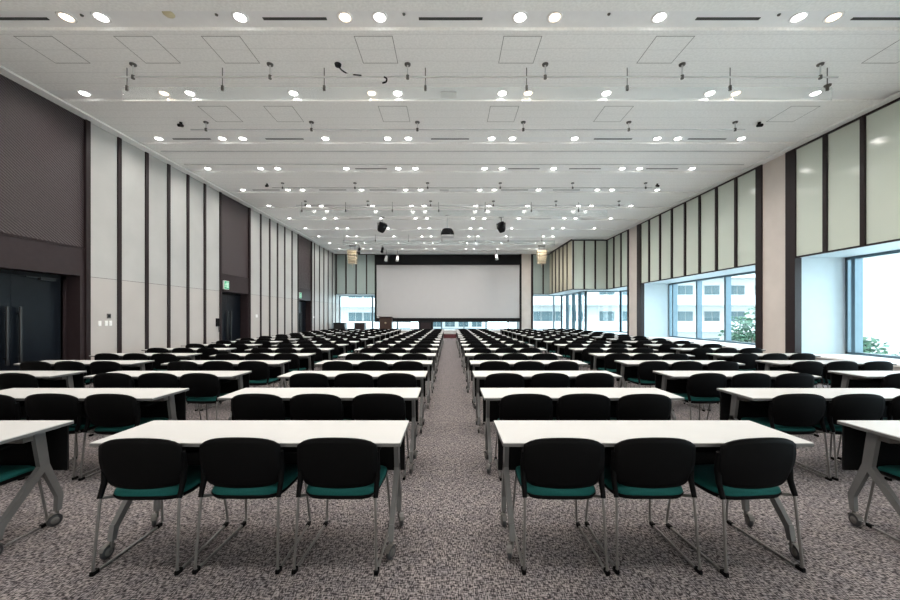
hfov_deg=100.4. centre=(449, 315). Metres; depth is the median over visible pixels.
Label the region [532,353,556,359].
chair
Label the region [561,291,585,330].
window
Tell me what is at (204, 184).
trim
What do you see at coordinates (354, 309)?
apartment building
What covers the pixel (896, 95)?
trim
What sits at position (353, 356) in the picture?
chair
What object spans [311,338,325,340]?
chair
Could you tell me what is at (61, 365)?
chair
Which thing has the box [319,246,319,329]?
trim
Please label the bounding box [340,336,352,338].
chair
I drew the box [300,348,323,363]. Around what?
chair
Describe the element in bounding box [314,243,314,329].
trim
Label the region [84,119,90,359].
trim
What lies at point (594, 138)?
ceiling vent
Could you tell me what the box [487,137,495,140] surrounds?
recessed light
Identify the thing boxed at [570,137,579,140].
recessed light
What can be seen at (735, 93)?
recessed light
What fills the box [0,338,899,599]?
floor
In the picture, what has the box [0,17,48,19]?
ceiling vent
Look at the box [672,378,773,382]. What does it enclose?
shelf
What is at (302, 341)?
chair
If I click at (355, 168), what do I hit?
ceiling vent
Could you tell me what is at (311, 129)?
pipe
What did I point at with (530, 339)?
desk
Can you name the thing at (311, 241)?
trim
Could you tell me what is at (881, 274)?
sky
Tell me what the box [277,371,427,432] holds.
desk
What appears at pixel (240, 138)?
recessed light
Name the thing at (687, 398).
seat cushion
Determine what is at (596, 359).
desk
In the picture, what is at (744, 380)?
chair
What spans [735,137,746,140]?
recessed light
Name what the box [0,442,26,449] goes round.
shelf
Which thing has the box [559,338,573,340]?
chair
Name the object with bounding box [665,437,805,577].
chair
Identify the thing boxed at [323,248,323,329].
trim
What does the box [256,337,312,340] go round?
desk
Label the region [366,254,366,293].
trim
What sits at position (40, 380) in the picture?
shelf
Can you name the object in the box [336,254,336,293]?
trim
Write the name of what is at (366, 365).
chair
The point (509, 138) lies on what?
recessed light
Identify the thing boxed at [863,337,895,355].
tree
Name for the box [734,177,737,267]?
trim
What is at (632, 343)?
desk
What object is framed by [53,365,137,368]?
shelf
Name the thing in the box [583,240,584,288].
trim
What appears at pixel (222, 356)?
chair
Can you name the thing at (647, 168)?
ceiling vent
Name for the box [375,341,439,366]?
desk
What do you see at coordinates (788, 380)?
chair
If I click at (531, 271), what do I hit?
wall
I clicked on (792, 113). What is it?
access hatch
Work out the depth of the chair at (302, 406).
3.37 m
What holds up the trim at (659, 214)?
attached to the wall at (800, 302)
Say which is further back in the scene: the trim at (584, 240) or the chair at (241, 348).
the trim at (584, 240)
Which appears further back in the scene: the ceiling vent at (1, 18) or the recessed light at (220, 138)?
the recessed light at (220, 138)
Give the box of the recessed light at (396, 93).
[392,91,403,96]
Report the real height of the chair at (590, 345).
0.775 m
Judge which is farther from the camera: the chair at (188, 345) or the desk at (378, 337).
the desk at (378, 337)
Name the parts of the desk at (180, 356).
modesty panel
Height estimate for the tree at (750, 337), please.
10.221 m
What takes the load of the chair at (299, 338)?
on the floor
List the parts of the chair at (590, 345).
backrest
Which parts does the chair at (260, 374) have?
backrest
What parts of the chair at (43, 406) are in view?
backrest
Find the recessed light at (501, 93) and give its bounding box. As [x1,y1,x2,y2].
[496,91,507,96]
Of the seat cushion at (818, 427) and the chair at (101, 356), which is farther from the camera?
the chair at (101, 356)
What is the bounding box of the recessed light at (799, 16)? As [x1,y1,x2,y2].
[788,11,809,23]
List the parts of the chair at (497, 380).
backrest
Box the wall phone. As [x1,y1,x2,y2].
[216,318,219,330]
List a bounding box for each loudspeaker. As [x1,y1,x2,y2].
[377,217,387,232]
[496,217,505,232]
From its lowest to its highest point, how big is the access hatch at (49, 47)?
0.004 m
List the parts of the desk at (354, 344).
modesty panel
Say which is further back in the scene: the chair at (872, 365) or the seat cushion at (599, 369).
the seat cushion at (599, 369)
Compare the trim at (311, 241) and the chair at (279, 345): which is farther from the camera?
the trim at (311, 241)
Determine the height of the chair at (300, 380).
0.775 m
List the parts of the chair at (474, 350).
backrest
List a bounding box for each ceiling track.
[161,151,769,151]
[184,164,743,164]
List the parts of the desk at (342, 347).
modesty panel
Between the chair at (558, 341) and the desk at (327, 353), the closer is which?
the desk at (327, 353)
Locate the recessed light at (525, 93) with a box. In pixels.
[522,91,533,96]
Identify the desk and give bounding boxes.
[0,371,86,387]
[0,388,188,419]
[0,420,73,554]
[14,360,154,375]
[84,371,251,430]
[89,353,201,360]
[89,420,408,559]
[141,348,236,353]
[161,360,290,387]
[181,344,261,352]
[210,353,315,370]
[211,341,282,347]
[217,388,420,473]
[236,339,297,343]
[245,348,333,360]
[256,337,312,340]
[271,344,348,359]
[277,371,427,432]
[286,333,333,335]
[291,341,358,352]
[308,339,367,347]
[314,360,432,408]
[321,337,374,343]
[333,335,381,343]
[338,353,435,392]
[350,332,391,338]
[354,348,437,381]
[355,333,386,340]
[356,331,395,336]
[367,344,438,372]
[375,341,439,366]
[383,339,440,361]
[389,337,441,357]
[399,333,442,350]
[458,337,510,357]
[460,339,517,361]
[460,341,524,366]
[461,344,533,372]
[464,348,546,381]
[465,353,562,392]
[469,360,587,408]
[472,371,621,432]
[480,388,684,473]
[494,420,813,559]
[510,332,551,338]
[514,333,546,340]
[521,335,569,343]
[528,337,581,344]
[534,339,593,347]
[543,341,611,352]
[554,344,631,359]
[569,348,657,360]
[570,333,617,335]
[581,335,631,337]
[589,353,694,370]
[593,337,648,340]
[607,339,669,343]
[614,360,744,387]
[623,341,693,347]
[643,344,724,352]
[653,371,821,419]
[670,348,765,359]
[706,353,820,387]
[717,388,899,419]
[755,360,896,377]
[828,371,899,387]
[837,420,899,526]
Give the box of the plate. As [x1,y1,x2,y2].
[440,92,456,97]
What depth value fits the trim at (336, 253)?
25.70 m
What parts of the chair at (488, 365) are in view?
backrest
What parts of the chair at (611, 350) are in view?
backrest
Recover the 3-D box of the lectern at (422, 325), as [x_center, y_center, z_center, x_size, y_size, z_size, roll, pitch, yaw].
[-1.620,0.780,25.300,1.000,0.760,0.500,0,0,0]
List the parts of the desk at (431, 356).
modesty panel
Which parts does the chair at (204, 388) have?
backrest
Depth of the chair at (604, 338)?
13.13 m
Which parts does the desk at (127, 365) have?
modesty panel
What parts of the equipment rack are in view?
door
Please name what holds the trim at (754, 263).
attached to the wall at (800, 302)
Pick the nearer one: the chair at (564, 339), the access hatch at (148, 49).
the access hatch at (148, 49)
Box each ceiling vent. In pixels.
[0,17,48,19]
[172,138,210,139]
[262,17,326,19]
[265,138,303,139]
[355,168,386,168]
[419,17,482,19]
[431,138,468,139]
[508,168,539,168]
[569,168,600,168]
[594,138,631,139]
[647,168,677,168]
[687,138,726,139]
[695,17,760,19]
[851,17,899,19]
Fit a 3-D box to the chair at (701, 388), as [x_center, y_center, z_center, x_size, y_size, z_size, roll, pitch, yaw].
[3.166,1.083,4.830,0.496,0.775,0.537,0,0,-1]
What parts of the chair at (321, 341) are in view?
backrest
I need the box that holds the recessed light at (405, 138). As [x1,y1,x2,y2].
[404,137,412,140]
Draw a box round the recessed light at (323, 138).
[320,137,329,140]
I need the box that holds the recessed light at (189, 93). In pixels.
[183,91,196,96]
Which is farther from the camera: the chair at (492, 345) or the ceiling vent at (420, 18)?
the chair at (492, 345)
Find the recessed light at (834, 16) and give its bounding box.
[822,11,844,23]
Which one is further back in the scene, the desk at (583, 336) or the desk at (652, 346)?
the desk at (583, 336)
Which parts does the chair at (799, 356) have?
backrest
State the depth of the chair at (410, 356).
7.01 m
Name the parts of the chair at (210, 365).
backrest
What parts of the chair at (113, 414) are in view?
backrest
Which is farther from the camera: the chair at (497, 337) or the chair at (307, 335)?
the chair at (307, 335)
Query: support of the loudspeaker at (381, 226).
attached to the ceiling
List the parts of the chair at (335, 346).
backrest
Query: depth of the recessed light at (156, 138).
9.25 m
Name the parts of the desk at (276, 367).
modesty panel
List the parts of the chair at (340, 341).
backrest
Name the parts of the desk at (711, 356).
modesty panel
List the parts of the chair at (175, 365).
backrest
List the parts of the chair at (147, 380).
backrest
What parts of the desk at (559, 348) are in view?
modesty panel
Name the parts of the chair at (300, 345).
backrest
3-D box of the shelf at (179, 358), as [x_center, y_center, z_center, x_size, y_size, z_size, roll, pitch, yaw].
[-5.926,0.812,7.354,1.536,0.079,0.300,0,0,0]
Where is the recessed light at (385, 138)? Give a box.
[383,137,391,140]
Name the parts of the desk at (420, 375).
modesty panel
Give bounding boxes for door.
[0,269,65,370]
[222,292,239,340]
[299,300,305,332]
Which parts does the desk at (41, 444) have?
modesty panel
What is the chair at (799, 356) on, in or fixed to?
on the floor
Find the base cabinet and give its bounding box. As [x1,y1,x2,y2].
[354,323,365,330]
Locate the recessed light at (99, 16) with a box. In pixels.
[90,11,111,23]
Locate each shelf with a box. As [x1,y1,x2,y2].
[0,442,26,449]
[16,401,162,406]
[35,378,65,382]
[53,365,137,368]
[121,357,190,359]
[134,380,232,382]
[182,447,380,453]
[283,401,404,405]
[497,401,618,405]
[522,447,719,453]
[524,379,574,382]
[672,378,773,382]
[717,357,788,359]
[740,400,891,406]
[770,365,862,368]
[849,378,883,382]
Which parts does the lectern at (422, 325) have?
panel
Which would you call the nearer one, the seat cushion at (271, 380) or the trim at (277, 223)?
the seat cushion at (271, 380)
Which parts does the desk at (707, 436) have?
modesty panel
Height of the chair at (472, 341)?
0.775 m
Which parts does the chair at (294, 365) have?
backrest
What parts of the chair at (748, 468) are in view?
backrest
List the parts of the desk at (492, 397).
modesty panel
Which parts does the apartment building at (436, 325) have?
pane, pane, pane, pane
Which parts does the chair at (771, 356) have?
backrest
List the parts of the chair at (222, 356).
backrest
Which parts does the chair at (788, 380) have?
backrest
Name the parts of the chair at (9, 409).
backrest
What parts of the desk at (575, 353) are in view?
modesty panel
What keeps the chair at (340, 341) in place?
on the floor
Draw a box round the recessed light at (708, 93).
[703,91,716,96]
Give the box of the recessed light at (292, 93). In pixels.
[287,91,299,96]
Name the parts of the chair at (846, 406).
backrest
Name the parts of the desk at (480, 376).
modesty panel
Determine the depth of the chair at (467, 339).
11.89 m
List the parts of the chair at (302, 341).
backrest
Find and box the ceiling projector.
[441,214,453,237]
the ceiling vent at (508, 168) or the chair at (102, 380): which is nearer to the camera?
the chair at (102, 380)
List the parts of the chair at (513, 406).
backrest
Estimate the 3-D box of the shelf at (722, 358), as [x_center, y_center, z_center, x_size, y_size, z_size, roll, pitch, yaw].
[6.082,0.812,7.333,1.536,0.079,0.300,0,0,0]
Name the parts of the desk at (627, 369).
modesty panel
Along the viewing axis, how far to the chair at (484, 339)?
11.89 m
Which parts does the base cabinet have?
door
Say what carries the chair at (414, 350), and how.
on the floor
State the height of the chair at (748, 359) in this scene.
0.775 m
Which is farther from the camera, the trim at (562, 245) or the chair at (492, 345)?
the trim at (562, 245)
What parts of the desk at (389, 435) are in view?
modesty panel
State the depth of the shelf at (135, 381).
4.82 m
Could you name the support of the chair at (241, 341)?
on the floor
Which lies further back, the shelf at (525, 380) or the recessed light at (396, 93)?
the recessed light at (396, 93)
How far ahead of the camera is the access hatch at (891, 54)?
6.27 m
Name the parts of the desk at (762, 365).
modesty panel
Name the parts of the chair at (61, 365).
backrest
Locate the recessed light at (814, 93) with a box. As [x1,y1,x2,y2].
[807,91,823,96]
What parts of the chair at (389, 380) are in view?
backrest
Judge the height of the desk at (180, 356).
0.720 m
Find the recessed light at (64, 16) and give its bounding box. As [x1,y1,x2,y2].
[55,11,77,23]
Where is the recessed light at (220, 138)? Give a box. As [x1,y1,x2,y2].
[217,137,227,140]
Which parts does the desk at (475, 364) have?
modesty panel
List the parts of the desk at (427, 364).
modesty panel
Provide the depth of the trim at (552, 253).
25.16 m
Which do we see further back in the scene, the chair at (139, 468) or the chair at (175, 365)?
the chair at (175, 365)
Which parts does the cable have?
cord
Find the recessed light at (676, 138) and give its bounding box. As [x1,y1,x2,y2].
[672,137,682,140]
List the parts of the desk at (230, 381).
modesty panel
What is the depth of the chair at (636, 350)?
8.23 m
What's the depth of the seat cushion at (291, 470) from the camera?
2.22 m
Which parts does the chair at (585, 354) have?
backrest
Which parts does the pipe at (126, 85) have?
rail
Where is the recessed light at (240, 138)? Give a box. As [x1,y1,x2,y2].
[237,137,247,140]
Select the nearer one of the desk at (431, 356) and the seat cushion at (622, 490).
the seat cushion at (622, 490)
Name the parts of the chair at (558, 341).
backrest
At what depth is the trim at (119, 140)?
9.04 m
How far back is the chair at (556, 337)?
13.11 m
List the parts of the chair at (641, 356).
backrest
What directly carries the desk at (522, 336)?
on the floor
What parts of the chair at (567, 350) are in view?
backrest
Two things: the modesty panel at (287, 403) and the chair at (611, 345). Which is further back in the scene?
the chair at (611, 345)
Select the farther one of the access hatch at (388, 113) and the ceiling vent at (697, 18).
the access hatch at (388, 113)
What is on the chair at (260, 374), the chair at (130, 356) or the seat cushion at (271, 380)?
the seat cushion at (271, 380)
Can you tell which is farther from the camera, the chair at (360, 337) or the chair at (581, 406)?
the chair at (360, 337)
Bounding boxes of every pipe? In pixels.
[114,62,838,79]
[122,68,832,101]
[190,121,744,131]
[272,182,652,188]
[296,201,624,205]
[300,202,606,216]
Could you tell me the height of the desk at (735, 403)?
0.720 m
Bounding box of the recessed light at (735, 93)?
[728,91,742,96]
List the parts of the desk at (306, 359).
modesty panel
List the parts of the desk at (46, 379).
modesty panel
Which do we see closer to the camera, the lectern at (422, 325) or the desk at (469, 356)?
the desk at (469, 356)
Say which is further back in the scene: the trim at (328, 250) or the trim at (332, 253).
the trim at (332, 253)
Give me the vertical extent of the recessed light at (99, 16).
0.046 m
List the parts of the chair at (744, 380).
backrest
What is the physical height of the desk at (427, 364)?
0.720 m
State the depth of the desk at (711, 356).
7.34 m
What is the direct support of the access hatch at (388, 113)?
attached to the ceiling
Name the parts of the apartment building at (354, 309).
pane, pane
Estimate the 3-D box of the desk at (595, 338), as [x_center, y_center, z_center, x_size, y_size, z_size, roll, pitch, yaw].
[6.096,1.110,13.447,1.836,0.720,0.480,0,0,0]
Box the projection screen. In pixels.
[375,255,521,321]
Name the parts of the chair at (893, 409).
backrest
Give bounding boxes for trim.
[0,65,335,253]
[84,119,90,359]
[117,137,121,352]
[145,152,148,352]
[167,164,170,347]
[186,174,189,344]
[203,183,205,343]
[219,192,221,340]
[248,208,250,337]
[260,214,261,335]
[269,219,270,335]
[277,223,277,333]
[284,227,285,334]
[291,231,292,332]
[297,234,298,332]
[311,241,311,330]
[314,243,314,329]
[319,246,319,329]
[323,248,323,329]
[328,250,328,328]
[332,253,332,328]
[335,294,374,294]
[336,253,549,253]
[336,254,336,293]
[345,254,346,293]
[355,264,356,293]
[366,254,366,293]
[542,264,543,293]
[550,239,571,253]
[552,253,552,292]
[555,250,555,292]
[559,248,559,291]
[562,245,562,290]
[566,242,567,289]
[572,240,573,288]
[572,240,605,240]
[572,289,606,289]
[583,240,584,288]
[594,240,595,288]
[604,91,899,239]
[606,240,607,288]
[613,236,614,287]
[620,233,621,286]
[641,168,754,223]
[641,263,754,283]
[648,219,649,281]
[659,214,660,280]
[670,208,672,278]
[684,202,685,275]
[698,195,700,273]
[715,186,717,270]
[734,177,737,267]
[795,97,899,149]
[796,238,899,257]
[822,133,827,252]
[860,115,865,246]
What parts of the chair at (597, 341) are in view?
backrest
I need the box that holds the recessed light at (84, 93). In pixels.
[76,91,92,96]
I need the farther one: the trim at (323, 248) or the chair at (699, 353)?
the trim at (323, 248)
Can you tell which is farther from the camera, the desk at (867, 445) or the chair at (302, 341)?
the chair at (302, 341)
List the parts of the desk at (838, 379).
modesty panel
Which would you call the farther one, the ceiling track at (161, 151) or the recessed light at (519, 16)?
the ceiling track at (161, 151)
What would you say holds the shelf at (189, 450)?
attached to the desk at (389, 435)
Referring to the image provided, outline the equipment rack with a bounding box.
[333,323,346,328]
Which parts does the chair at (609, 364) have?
backrest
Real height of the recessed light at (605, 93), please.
0.046 m
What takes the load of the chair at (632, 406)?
on the floor
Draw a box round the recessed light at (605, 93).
[600,91,612,96]
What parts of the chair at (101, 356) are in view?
backrest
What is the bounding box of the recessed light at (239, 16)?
[231,11,248,23]
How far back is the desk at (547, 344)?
11.06 m
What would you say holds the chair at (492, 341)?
on the floor
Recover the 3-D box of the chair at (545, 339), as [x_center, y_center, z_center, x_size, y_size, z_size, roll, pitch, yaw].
[3.143,1.083,12.149,0.496,0.775,0.537,0,0,-1]
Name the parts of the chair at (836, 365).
backrest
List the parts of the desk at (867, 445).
modesty panel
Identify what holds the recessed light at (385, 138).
in the ceiling
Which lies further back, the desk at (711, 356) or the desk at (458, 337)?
the desk at (458, 337)
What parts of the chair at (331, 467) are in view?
backrest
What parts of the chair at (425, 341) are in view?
backrest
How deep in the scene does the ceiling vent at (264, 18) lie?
5.53 m
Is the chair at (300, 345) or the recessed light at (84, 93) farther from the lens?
the chair at (300, 345)
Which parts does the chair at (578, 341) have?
backrest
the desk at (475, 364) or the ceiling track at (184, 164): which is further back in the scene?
the ceiling track at (184, 164)
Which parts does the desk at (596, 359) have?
modesty panel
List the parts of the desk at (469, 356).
modesty panel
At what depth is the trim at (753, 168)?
13.04 m
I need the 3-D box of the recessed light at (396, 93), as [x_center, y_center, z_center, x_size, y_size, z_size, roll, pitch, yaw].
[-1.030,-4.379,7.385,0.236,0.046,0.236,0,0,0]
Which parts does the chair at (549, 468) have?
backrest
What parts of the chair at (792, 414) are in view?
backrest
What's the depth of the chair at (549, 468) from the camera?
2.16 m
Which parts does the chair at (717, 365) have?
backrest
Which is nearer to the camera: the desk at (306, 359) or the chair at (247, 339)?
the desk at (306, 359)
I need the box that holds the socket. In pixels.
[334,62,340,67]
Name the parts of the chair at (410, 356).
backrest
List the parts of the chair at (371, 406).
backrest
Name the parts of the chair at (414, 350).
backrest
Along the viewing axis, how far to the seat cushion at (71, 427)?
3.49 m
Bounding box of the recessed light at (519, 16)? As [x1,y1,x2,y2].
[512,11,527,23]
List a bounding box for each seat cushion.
[0,465,34,481]
[69,417,94,430]
[94,417,167,431]
[114,465,200,495]
[186,393,228,400]
[212,464,297,494]
[249,378,278,382]
[289,368,305,371]
[307,465,386,495]
[515,466,594,495]
[598,368,615,371]
[604,464,682,495]
[628,378,654,382]
[672,393,719,400]
[694,464,780,495]
[741,417,815,430]
[815,418,841,430]
[878,465,899,476]
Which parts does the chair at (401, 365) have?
backrest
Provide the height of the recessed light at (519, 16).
0.046 m
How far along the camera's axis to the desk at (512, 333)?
17.13 m
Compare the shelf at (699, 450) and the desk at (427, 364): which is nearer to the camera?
the shelf at (699, 450)
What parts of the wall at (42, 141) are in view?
woven panel, panel, panel, panel, panel, panel, panel, panel, panel, panel, panel, panel, panel, woven panel, panel, panel, panel, panel, panel, panel, panel, panel, panel, panel, panel, panel, woven panel, panel, panel, panel, panel, panel, panel, panel, panel, panel, panel, panel, panel, panel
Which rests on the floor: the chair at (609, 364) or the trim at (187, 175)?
the chair at (609, 364)
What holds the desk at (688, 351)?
on the floor
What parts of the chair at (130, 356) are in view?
backrest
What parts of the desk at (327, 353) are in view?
modesty panel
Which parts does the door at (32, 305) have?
handle, handle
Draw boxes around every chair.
[0,373,38,389]
[0,394,69,455]
[0,465,47,546]
[18,393,99,480]
[20,361,53,370]
[54,361,92,387]
[78,394,167,480]
[89,361,122,387]
[89,373,134,436]
[89,438,228,576]
[93,353,120,387]
[123,353,157,370]
[138,373,201,419]
[147,348,169,352]
[151,353,177,370]
[167,361,215,410]
[172,348,194,352]
[180,373,228,419]
[185,344,204,347]
[192,437,310,574]
[197,348,218,359]
[200,361,234,410]
[207,344,226,347]
[215,353,253,387]
[216,340,232,343]
[229,344,248,352]
[231,393,289,419]
[235,340,251,343]
[238,361,279,387]
[240,338,254,340]
[245,353,281,387]
[251,348,272,352]
[254,340,271,347]
[257,338,271,340]
[273,353,305,387]
[274,338,289,343]
[274,348,296,382]
[276,344,295,347]
[289,373,329,387]
[290,336,303,340]
[290,394,350,419]
[291,437,390,575]
[296,340,316,366]
[298,344,316,370]
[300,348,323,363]
[304,334,316,337]
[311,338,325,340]
[314,340,331,367]
[319,344,342,370]
[322,361,353,370]
[325,336,337,338]
[329,338,343,340]
[334,340,352,359]
[334,373,373,387]
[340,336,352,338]
[345,353,370,359]
[346,338,362,347]
[352,393,408,479]
[356,336,370,347]
[358,361,388,370]
[360,348,381,352]
[364,334,376,343]
[372,344,390,347]
[374,353,399,359]
[377,373,418,436]
[380,340,396,343]
[385,348,406,352]
[387,338,401,340]
[393,336,406,338]
[393,344,411,347]
[393,361,425,406]
[400,340,415,343]
[402,353,427,394]
[405,338,418,340]
[410,348,431,371]
[414,344,433,372]
[418,340,435,364]
[422,338,435,340]
[464,338,478,340]
[465,340,481,367]
[467,344,485,347]
[469,348,490,377]
[474,353,498,359]
[479,361,509,410]
[481,338,495,340]
[483,373,523,431]
[485,340,501,343]
[489,344,507,347]
[494,336,506,338]
[494,394,552,480]
[495,348,516,352]
[499,338,512,340]
[502,353,527,359]
[504,340,519,343]
[510,344,528,347]
[512,438,609,575]
[513,361,543,370]
[519,348,540,352]
[525,334,537,343]
[530,373,569,387]
[531,336,545,347]
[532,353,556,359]
[539,338,555,348]
[547,361,578,370]
[549,336,561,338]
[549,340,568,359]
[553,393,610,419]
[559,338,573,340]
[560,344,584,370]
[571,340,588,367]
[574,373,613,387]
[575,338,589,340]
[577,333,588,336]
[578,348,603,370]
[581,344,605,370]
[585,437,702,574]
[586,340,606,366]
[589,334,600,340]
[598,353,630,387]
[601,336,614,340]
[606,348,629,382]
[608,344,626,347]
[610,394,671,419]
[616,338,631,343]
[622,353,658,387]
[626,361,668,387]
[632,348,653,352]
[634,338,648,340]
[635,340,651,347]
[652,338,665,340]
[655,340,671,343]
[659,344,678,352]
[662,353,687,359]
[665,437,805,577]
[670,361,704,410]
[672,373,726,419]
[673,340,690,343]
[681,344,699,347]
[689,361,738,410]
[691,348,712,359]
[702,344,721,347]
[706,373,770,419]
[714,348,737,352]
[732,353,757,370]
[739,348,761,352]
[741,393,831,480]
[752,353,786,370]
[773,373,818,436]
[788,353,816,387]
[790,361,823,387]
[795,394,891,480]
[815,361,857,387]
[836,395,899,480]
[860,361,892,370]
[864,465,899,541]
[880,373,899,388]
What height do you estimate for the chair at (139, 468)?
0.775 m
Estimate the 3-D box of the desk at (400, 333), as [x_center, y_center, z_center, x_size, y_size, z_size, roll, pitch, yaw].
[-1.223,1.110,15.873,1.836,0.720,0.480,0,0,0]
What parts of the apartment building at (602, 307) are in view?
pane, pane, pane, pane, pane, pane, pane, pane, pane, pane, pane, pane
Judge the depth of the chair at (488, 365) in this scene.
5.79 m
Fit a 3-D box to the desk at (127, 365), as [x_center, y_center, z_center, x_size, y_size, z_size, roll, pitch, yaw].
[-5.929,1.110,6.122,1.836,0.720,0.480,0,0,0]
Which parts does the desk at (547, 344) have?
modesty panel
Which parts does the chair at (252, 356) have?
backrest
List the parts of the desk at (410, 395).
modesty panel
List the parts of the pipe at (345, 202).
rail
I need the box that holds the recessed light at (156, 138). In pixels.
[153,137,164,140]
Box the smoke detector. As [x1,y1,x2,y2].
[162,11,174,18]
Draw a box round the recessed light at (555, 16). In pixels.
[547,11,562,23]
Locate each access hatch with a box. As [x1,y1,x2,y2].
[14,36,89,62]
[114,36,179,62]
[198,106,242,121]
[201,36,259,62]
[264,106,303,121]
[354,36,397,62]
[378,106,409,121]
[487,106,518,121]
[498,36,541,62]
[593,106,633,121]
[637,36,694,62]
[766,106,819,121]
[862,40,899,62]
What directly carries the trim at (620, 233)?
attached to the wall at (800, 302)
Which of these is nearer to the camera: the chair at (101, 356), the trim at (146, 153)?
the chair at (101, 356)
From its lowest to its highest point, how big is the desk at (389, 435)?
0.720 m
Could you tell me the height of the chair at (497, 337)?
0.775 m
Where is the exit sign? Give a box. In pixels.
[223,281,228,289]
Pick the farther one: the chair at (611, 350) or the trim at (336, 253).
the trim at (336, 253)
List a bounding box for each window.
[339,295,517,328]
[533,295,561,328]
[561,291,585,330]
[586,291,620,331]
[620,290,626,332]
[669,271,754,344]
[845,250,899,358]
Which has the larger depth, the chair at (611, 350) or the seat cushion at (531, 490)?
the chair at (611, 350)
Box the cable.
[334,62,387,83]
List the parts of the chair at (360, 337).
backrest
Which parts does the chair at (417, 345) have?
backrest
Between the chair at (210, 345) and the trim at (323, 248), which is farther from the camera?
the trim at (323, 248)
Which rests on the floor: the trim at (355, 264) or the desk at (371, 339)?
the desk at (371, 339)
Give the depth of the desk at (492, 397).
3.73 m
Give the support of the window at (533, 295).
in the wall at (531, 271)
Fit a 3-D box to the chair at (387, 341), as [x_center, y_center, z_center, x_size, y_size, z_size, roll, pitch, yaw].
[-1.750,1.083,10.923,0.496,0.775,0.537,0,0,1]
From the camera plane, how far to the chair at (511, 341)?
10.67 m
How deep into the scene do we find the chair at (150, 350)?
8.24 m
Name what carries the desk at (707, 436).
on the floor
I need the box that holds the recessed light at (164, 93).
[157,91,171,96]
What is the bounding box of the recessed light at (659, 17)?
[651,11,668,23]
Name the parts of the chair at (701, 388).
backrest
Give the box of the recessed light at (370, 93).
[366,91,377,96]
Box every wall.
[0,74,338,359]
[335,239,626,332]
[608,100,899,370]
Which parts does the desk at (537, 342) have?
modesty panel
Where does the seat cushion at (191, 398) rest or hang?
on the chair at (204, 388)
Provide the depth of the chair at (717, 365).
5.80 m
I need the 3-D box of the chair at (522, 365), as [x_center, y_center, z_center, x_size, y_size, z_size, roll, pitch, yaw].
[1.232,1.083,6.048,0.496,0.775,0.537,0,0,1]
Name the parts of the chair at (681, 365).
backrest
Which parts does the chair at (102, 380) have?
backrest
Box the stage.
[443,333,455,337]
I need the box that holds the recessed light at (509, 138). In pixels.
[508,137,516,140]
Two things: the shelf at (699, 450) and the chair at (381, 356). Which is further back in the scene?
the chair at (381, 356)
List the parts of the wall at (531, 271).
glass panel, glass panel, glass panel, glass panel, glass panel, glass panel, glass panel, glass panel, glass panel, glass panel, glass panel, glass panel, glass panel, glass panel, glass panel, glass panel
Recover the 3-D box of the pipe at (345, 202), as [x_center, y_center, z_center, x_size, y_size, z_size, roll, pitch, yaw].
[0.140,-4.064,14.300,11.720,0.552,0.030,0,0,0]
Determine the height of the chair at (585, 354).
0.775 m
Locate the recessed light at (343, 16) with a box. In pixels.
[337,11,352,23]
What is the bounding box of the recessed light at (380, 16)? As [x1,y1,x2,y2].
[372,11,387,23]
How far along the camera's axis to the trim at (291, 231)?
18.95 m
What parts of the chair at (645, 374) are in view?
backrest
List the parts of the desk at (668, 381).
modesty panel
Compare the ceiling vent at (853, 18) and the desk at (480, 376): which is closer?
the desk at (480, 376)
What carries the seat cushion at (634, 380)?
on the chair at (645, 374)
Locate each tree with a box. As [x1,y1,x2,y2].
[718,305,754,342]
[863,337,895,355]
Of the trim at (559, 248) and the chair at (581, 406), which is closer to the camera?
the chair at (581, 406)
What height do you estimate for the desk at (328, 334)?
0.720 m
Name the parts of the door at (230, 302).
handle, handle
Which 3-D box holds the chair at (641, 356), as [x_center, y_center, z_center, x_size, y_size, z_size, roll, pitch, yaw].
[3.692,1.083,7.271,0.496,0.775,0.537,0,0,2]
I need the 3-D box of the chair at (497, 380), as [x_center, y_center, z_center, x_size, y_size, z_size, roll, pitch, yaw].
[0.678,1.083,4.823,0.496,0.775,0.537,0,0,1]
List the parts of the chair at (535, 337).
backrest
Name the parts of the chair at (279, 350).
backrest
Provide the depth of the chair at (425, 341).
10.68 m
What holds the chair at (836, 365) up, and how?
on the floor
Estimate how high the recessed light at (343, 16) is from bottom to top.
0.046 m
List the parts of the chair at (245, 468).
backrest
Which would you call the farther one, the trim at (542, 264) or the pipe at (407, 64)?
the trim at (542, 264)
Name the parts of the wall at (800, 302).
glass panel, glass panel, glass panel, glass panel, glass panel, glass panel, glass panel, glass panel, glass panel, glass panel, glass panel, glass panel, glass panel, glass panel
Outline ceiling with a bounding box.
[0,0,899,252]
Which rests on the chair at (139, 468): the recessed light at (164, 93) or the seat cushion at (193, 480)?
the seat cushion at (193, 480)
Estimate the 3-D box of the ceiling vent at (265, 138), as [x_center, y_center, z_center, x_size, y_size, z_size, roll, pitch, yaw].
[-4.100,-4.388,9.295,0.940,0.008,0.048,0,0,0]
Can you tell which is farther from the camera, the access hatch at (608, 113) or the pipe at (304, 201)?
the pipe at (304, 201)
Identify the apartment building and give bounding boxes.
[341,296,410,328]
[433,322,484,328]
[509,274,754,340]
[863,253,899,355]
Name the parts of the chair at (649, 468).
backrest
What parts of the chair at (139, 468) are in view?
backrest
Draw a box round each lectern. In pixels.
[379,317,392,328]
[418,322,432,328]
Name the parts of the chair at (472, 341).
backrest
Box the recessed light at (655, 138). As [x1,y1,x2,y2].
[652,137,662,140]

